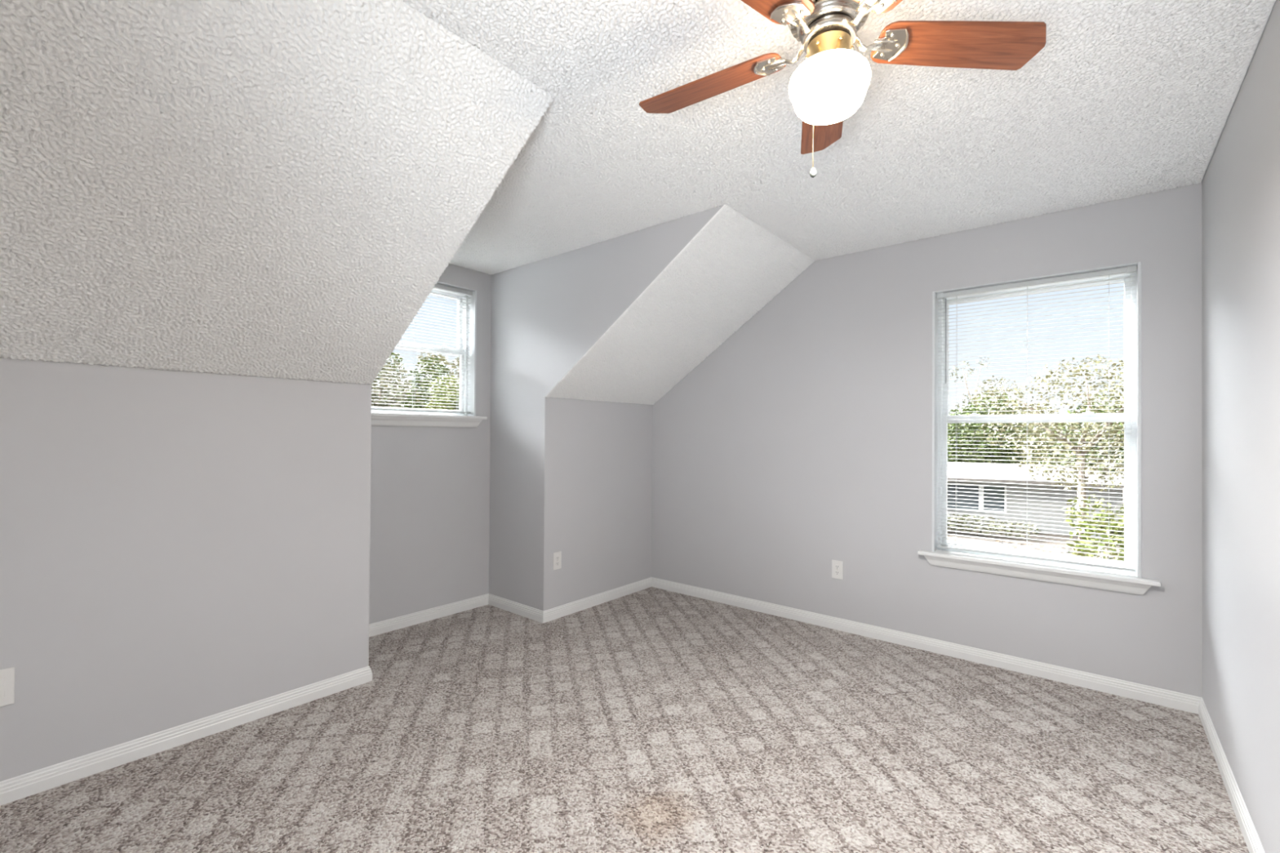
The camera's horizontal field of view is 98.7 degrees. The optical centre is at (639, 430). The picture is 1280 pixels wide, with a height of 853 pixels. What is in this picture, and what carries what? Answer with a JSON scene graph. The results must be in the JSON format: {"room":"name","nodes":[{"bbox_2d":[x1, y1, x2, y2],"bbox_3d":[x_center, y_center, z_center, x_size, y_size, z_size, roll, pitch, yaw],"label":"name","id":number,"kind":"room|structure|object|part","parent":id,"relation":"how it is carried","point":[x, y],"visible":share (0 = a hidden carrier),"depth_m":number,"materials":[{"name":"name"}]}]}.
{"room":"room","nodes":[
{"label":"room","id":0,"kind":"room"},
{"bbox_2d":[0,357,371,781],"bbox_3d":[-2.474,0.518,1.606,0.001,1.554,3.318,0,-1,40],"label":"wall","id":1,"kind":"structure","parent":0,"point":[177,548],"depth_m":2.25,"materials":[{"name":"grey paint"}]},
{"bbox_2d":[0,666,14,706],"bbox_3d":[-2.223,0.896,1.903,0.008,0.128,0.078,0,-1,40],"label":"wall plate","id":2,"kind":"object","parent":1,"relation":"attached to","point":[6,675],"visible":1,"depth_m":1.92,"materials":[{"name":"white plastic"}]},
{"bbox_2d":[0,678,4,697],"bbox_3d":[-2.221,0.896,1.901,0.004,0.067,0.034,0,-1,40],"label":"receptacle","id":3,"kind":"object","parent":2,"relation":"attached to","point":[2,680],"depth_m":1.91,"materials":[{"name":"white plastic"}]},
{"bbox_2d":[0,666,372,805],"bbox_3d":[-2.470,1.256,1.601,0.014,0.078,3.332,0,-1,40],"label":"baseboard","id":4,"kind":"structure","parent":1,"relation":"attached to","point":[32,783],"depth_m":2.24,"materials":[{"name":"white paint"}]},
{"bbox_2d":[0,0,555,385],"bbox_3d":[-1.915,-0.737,1.157,1.432,0.970,3.318,0,-1,40],"label":"ceiling","id":5,"kind":"structure","parent":0,"point":[274,188],"depth_m":1.76,"materials":[{"name":"white paint"}]},
{"bbox_2d":[368,263,491,624],"bbox_3d":[-1.587,0.058,3.798,0.170,2.517,1.181,0,-1,40],"label":"wall","id":6,"kind":"structure","parent":0,"point":[429,515],"depth_m":3.85,"materials":[{"name":"grey paint"}]},
{"bbox_2d":[368,593,488,637],"bbox_3d":[-1.524,1.277,3.731,0.014,0.078,1.181,0,-1,40],"label":"baseboard","id":7,"kind":"structure","parent":6,"relation":"attached to","point":[400,622],"depth_m":3.79,"materials":[{"name":"white paint"}]},
{"bbox_2d":[371,281,487,426],"bbox_3d":[-1.560,-0.536,3.785,0.217,1.021,1.058,0,-1,40],"label":"window","id":8,"kind":"structure","parent":6,"relation":"in","point":[379,418],"depth_m":4.07,"materials":[{"name":"white plastic"}]},
{"bbox_3d":[-1.607,-0.364,3.821,0.030,0.485,0.854,0,-1,40],"label":"sash","id":9,"kind":"part","parent":8,"relation":"part of","materials":[{"name":"white plastic"}]},
{"bbox_2d":[371,284,472,413],"bbox_3d":[-1.548,-0.584,3.775,0.038,0.913,0.890,0,-1,40],"label":"window blind","id":10,"kind":"object","parent":8,"relation":"attached to","point":[460,291],"visible":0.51,"depth_m":3.91,"materials":[{"name":"grey plastic"}]},
{"bbox_3d":[-1.551,-0.575,3.778,0.028,0.883,0.002,0,-1,40],"label":"ladder cord","id":11,"kind":"part","parent":10,"relation":"part of","materials":[{"name":"white fabric"}]},
{"bbox_3d":[-1.554,-0.134,3.775,0.026,0.012,0.882,0,-1,40],"label":"rail","id":12,"kind":"part","parent":10,"relation":"part of","materials":[{"name":"white plastic"}]},
{"bbox_3d":[-1.333,-0.572,4.040,0.028,0.883,0.002,0,-1,40],"label":"ladder cord","id":13,"kind":"part","parent":10,"relation":"part of","materials":[{"name":"white fabric"}]},
{"bbox_3d":[-1.631,-0.790,3.846,0.030,0.454,0.854,0,-1,40],"label":"sash","id":14,"kind":"part","parent":8,"relation":"part of","materials":[{"name":"white plastic"}]},
{"bbox_2d":[543,396,653,610],"bbox_3d":[-0.278,0.551,4.250,0.001,1.554,1.195,0,-1,40],"label":"wall","id":15,"kind":"structure","parent":0,"point":[598,455],"depth_m":4.18,"materials":[{"name":"grey paint"}]},
{"bbox_2d":[553,551,561,569],"bbox_3d":[-0.582,0.921,3.878,0.008,0.121,0.074,0,-1,40],"label":"electrical outlet","id":16,"kind":"object","parent":15,"relation":"attached to","point":[557,556],"visible":1,"depth_m":3.88,"materials":[{"name":"white plastic"}]},
{"bbox_2d":[542,577,651,622],"bbox_3d":[-0.282,1.289,4.235,0.014,0.078,1.208,0,-1,40],"label":"baseboard","id":17,"kind":"structure","parent":15,"relation":"attached to","point":[569,608],"depth_m":4.16,"materials":[{"name":"white paint"}]},
{"bbox_2d":[488,204,724,610],"bbox_3d":[-0.351,0.064,3.539,2.062,2.517,0.001,0,-1,40],"label":"wall","id":18,"kind":"structure","parent":0,"point":[547,313],"depth_m":3.85,"materials":[{"name":"grey paint"}]},
{"bbox_2d":[488,593,543,622],"bbox_3d":[-0.908,1.283,3.978,0.647,0.078,0.014,0,-1,40],"label":"baseboard","id":19,"kind":"structure","parent":18,"relation":"attached to","point":[536,615],"depth_m":3.96,"materials":[{"name":"white paint"}]},
{"bbox_2d":[0,586,1248,852],"bbox_3d":[-0.691,1.307,1.658,3.944,0.001,5.694,0,-1,40],"label":"floor","id":20,"kind":"structure","parent":0,"point":[651,719],"depth_m":2.20,"materials":[{"name":"carpet"}]},
{"bbox_2d":[545,204,815,404],"bbox_3d":[0.281,-0.703,3.801,1.432,0.970,1.195,0,-1,40],"label":"ceiling","id":21,"kind":"structure","parent":0,"point":[734,266],"depth_m":3.67,"materials":[{"name":"white paint"}]},
{"bbox_2d":[402,0,1275,275],"bbox_3d":[-0.674,-1.204,1.676,3.944,0.012,5.694,0,-1,40],"label":"ceiling","id":22,"kind":"structure","parent":0,"point":[1121,99],"depth_m":2.12,"materials":[{"name":"white paint"}]},
{"bbox_2d":[639,0,1046,177],"bbox_3d":[0.447,-0.947,1.401,1.051,0.515,1.055,0,-1,40],"label":"ceiling fan","id":23,"kind":"object","parent":22,"relation":"hanging from","point":[832,83],"visible":1,"depth_m":1.38,"materials":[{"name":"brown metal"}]},
{"bbox_3d":[0.198,-0.988,1.585,0.435,0.006,0.135,0,12,34],"label":"blade","id":24,"kind":"part","parent":23,"relation":"part of","materials":[{"name":"brown wood"}]},
{"bbox_3d":[0.212,-0.990,1.186,0.435,0.006,0.135,1,11,-38],"label":"blade","id":25,"kind":"part","parent":23,"relation":"part of","materials":[{"name":"brown wood"}]},
{"bbox_3d":[0.471,-0.701,1.499,0.019,0.026,0.018,0,-1,40],"label":"pull knob","id":26,"kind":"part","parent":23,"relation":"part of","materials":[{"name":"white plastic"}]},
{"bbox_3d":[0.474,-0.831,1.473,0.003,0.237,0.057,0,0,-3],"label":"pull chain","id":27,"kind":"part","parent":23,"relation":"part of","materials":[{"name":"white metal"}]},
{"bbox_3d":[0.573,-0.984,1.721,0.135,0.006,0.435,-12,-4,15],"label":"blade","id":28,"kind":"part","parent":23,"relation":"part of","materials":[{"name":"brown wood"}]},
{"bbox_3d":[0.480,-1.029,1.395,0.160,0.028,0.160,0,-1,40],"label":"lamp shade","id":29,"kind":"part","parent":23,"relation":"part of","materials":[{"name":"silver metal"}]},
{"bbox_3d":[0.479,-0.859,1.394,0.198,0.123,0.198,0,-1,40],"label":"globe","id":30,"kind":"part","parent":23,"relation":"part of","materials":[{"name":"white glass"}]},
{"bbox_3d":[0.596,-0.988,1.076,0.135,0.006,0.435,13,-5,-20],"label":"blade","id":31,"kind":"part","parent":23,"relation":"part of","materials":[{"name":"brown wood"}]},
{"bbox_3d":[0.819,-0.985,1.407,0.435,0.006,0.135,0,-12,-2],"label":"blade","id":32,"kind":"part","parent":23,"relation":"part of","materials":[{"name":"brown wood"}]},
{"bbox_2d":[651,182,1202,697],"bbox_3d":[1.435,0.078,3.720,3.311,2.517,0.170,0,-1,40],"label":"wall","id":33,"kind":"structure","parent":0,"point":[802,443],"depth_m":3.45,"materials":[{"name":"grey paint"}]},
{"bbox_2d":[831,560,843,579],"bbox_3d":[1.322,0.935,3.687,0.074,0.121,0.008,0,-1,40],"label":"electrical outlet","id":34,"kind":"object","parent":33,"relation":"attached to","point":[837,566],"visible":1,"depth_m":3.68,"materials":[{"name":"white plastic"}]},
{"bbox_2d":[651,577,1201,714],"bbox_3d":[1.368,1.296,3.641,3.311,0.078,0.014,0,-1,40],"label":"baseboard","id":35,"kind":"structure","parent":33,"relation":"attached to","point":[1166,698],"depth_m":3.20,"materials":[{"name":"white paint"}]},
{"bbox_2d":[917,262,1160,595],"bbox_3d":[2.167,-0.012,3.076,1.074,1.653,0.217,0,-1,40],"label":"window","id":36,"kind":"structure","parent":33,"relation":"in","point":[1107,579],"depth_m":2.99,"materials":[{"name":"white plastic"}]},
{"bbox_2d":[936,265,1137,571],"bbox_3d":[2.157,-0.060,3.064,0.906,1.545,0.038,0,-1,40],"label":"window blind","id":37,"kind":"object","parent":36,"relation":"attached to","point":[1129,269],"visible":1,"depth_m":3.03,"materials":[{"name":"grey plastic"}]},
{"bbox_3d":[1.893,-0.051,3.289,0.002,1.515,0.028,0,-1,40],"label":"ladder cord","id":38,"kind":"part","parent":37,"relation":"part of","materials":[{"name":"white fabric"}]},
{"bbox_3d":[2.160,-0.051,3.068,0.002,1.515,0.028,0,-1,40],"label":"ladder cord","id":39,"kind":"part","parent":37,"relation":"part of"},
{"bbox_3d":[2.155,0.707,3.062,0.898,0.012,0.026,0,-1,40],"label":"rail","id":40,"kind":"part","parent":37,"relation":"part of","materials":[{"name":"white plastic"}]},
{"bbox_3d":[2.427,-0.051,2.846,0.002,1.515,0.028,0,-1,40],"label":"ladder cord","id":41,"kind":"part","parent":37,"relation":"part of","materials":[{"name":"white fabric"}]},
{"bbox_3d":[2.202,0.316,3.119,0.870,0.806,0.030,0,-1,40],"label":"sash","id":42,"kind":"part","parent":36,"relation":"part of","materials":[{"name":"glass"}]},
{"bbox_3d":[2.229,-0.425,3.151,0.870,0.765,0.030,0,-1,40],"label":"sash","id":43,"kind":"part","parent":36,"relation":"part of","materials":[{"name":"white plastic"}]},
{"bbox_2d":[1201,0,1279,852],"bbox_3d":[0.835,0.050,0.407,0.001,2.517,5.694,0,-1,40],"label":"wall","id":44,"kind":"structure","parent":0,"point":[1241,180],"depth_m":1.82,"materials":[{"name":"grey paint"}]},
{"bbox_2d":[1198,697,1265,852],"bbox_3d":[0.821,1.270,0.403,0.014,0.078,5.694,0,-1,40],"label":"baseboard","id":45,"kind":"structure","parent":44,"relation":"attached to","point":[1254,845],"depth_m":1.98,"materials":[{"name":"white paint"}]},
{"label":"outside","id":46,"kind":"structure","parent":0,"visible":0},
{"bbox_2d":[947,453,1124,561],"bbox_3d":[31.919,4.690,38.430,240.000,0.001,220.000,0,-1,40],"label":"ground","id":47,"kind":"structure","parent":46,"point":[957,532],"depth_m":22.36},
{"bbox_2d":[371,359,412,407],"bbox_3d":[-7.661,1.129,15.197,2.203,6.361,2.401,0,-1,40],"label":"tree","id":48,"kind":"object","parent":47,"relation":"on","point":[390,400],"visible":0.16,"depth_m":15.19,"materials":[{"name":"green plant"}]},
{"bbox_2d":[378,352,451,408],"bbox_3d":[-9.308,0.499,22.102,3.507,7.698,3.167,0,-1,40],"label":"tree","id":49,"kind":"object","parent":47,"relation":"on","point":[417,379],"visible":0.12,"depth_m":22.13,"materials":[{"name":"green plant"}]},
{"bbox_2d":[375,351,459,408],"bbox_3d":[-10.124,0.113,28.199,7.230,8.544,3.276,1,0,-20],"label":"tree","id":50,"kind":"object","parent":47,"relation":"on","point":[428,354],"visible":0.08,"depth_m":28.02,"materials":[{"name":"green plant"}]},
{"bbox_2d":[422,375,458,409],"bbox_3d":[-5.462,1.299,17.253,3.992,6.079,3.047,0,-1,40],"label":"tree","id":51,"kind":"object","parent":47,"relation":"on","point":[438,403],"visible":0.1,"depth_m":16.64,"materials":[{"name":"green plant"}]},
{"bbox_2d":[948,356,1008,462],"bbox_3d":[22.990,-0.195,37.494,4.498,9.739,2.467,0,-1,40],"label":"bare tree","id":52,"kind":"object","parent":47,"relation":"on","point":[971,371],"visible":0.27,"depth_m":37.62,"materials":[{"name":"green plant"}]},
{"bbox_2d":[947,513,1041,537],"bbox_3d":[14.191,4.005,23.270,4.538,1.026,1.153,0,0,32],"label":"shrub","id":53,"kind":"object","parent":47,"relation":"on","point":[954,517],"visible":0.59,"depth_m":22.99,"materials":[{"name":"green plant"}]},
{"bbox_2d":[947,389,1050,464],"bbox_3d":[21.213,1.083,35.144,8.072,7.132,4.623,0,-1,40],"label":"tree","id":54,"kind":"object","parent":47,"relation":"on","point":[975,427],"visible":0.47,"depth_m":33.86,"materials":[{"name":"green plant"}]},
{"bbox_2d":[947,536,1120,562],"bbox_3d":[11.811,4.373,17.373,14.180,0.111,11.103,0,-1,40],"label":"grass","id":55,"kind":"structure","parent":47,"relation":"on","point":[976,543],"depth_m":20.78,"materials":[{"name":"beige plant"}]},
{"bbox_2d":[947,462,1124,537],"bbox_3d":[15.850,3.087,28.683,13.700,2.850,8.100,0,0,26],"label":"neighbor house","id":56,"kind":"structure","parent":47,"relation":"on","point":[1114,491],"depth_m":24.42,"materials":[{"name":"paint"}]},
{"bbox_3d":[14.779,3.071,25.364,3.450,1.120,0.030,0,0,26],"label":"pane","id":57,"kind":"part","parent":56,"relation":"part of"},
{"bbox_2d":[984,401,1095,463],"bbox_3d":[36.883,1.127,51.087,9.533,7.484,4.884,0,-1,40],"label":"tree","id":58,"kind":"object","parent":47,"relation":"on","point":[1039,402],"visible":0.04,"depth_m":50.62,"materials":[{"name":"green plant"}]},
{"bbox_2d":[968,354,1124,557],"bbox_3d":[14.548,0.916,18.481,6.191,7.134,3.202,0,-1,40],"label":"oak tree","id":59,"kind":"object","parent":47,"relation":"on","point":[1094,439],"visible":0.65,"depth_m":18.40,"materials":[{"name":"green plant"}]},
{"bbox_2d":[1030,390,1124,475],"bbox_3d":[32.361,0.920,38.175,9.462,7.652,4.891,0,-1,40],"label":"tree","id":60,"kind":"object","parent":47,"relation":"on","point":[1096,447],"visible":0.16,"depth_m":38.22,"materials":[{"name":"green plant"}]},
{"bbox_2d":[1061,493,1124,562],"bbox_3d":[13.775,3.182,15.897,2.574,2.556,1.846,0,-1,40],"label":"leafy shrub","id":61,"kind":"object","parent":47,"relation":"on","point":[1096,505],"visible":0.44,"depth_m":16.06,"materials":[{"name":"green plant"}]}
]}

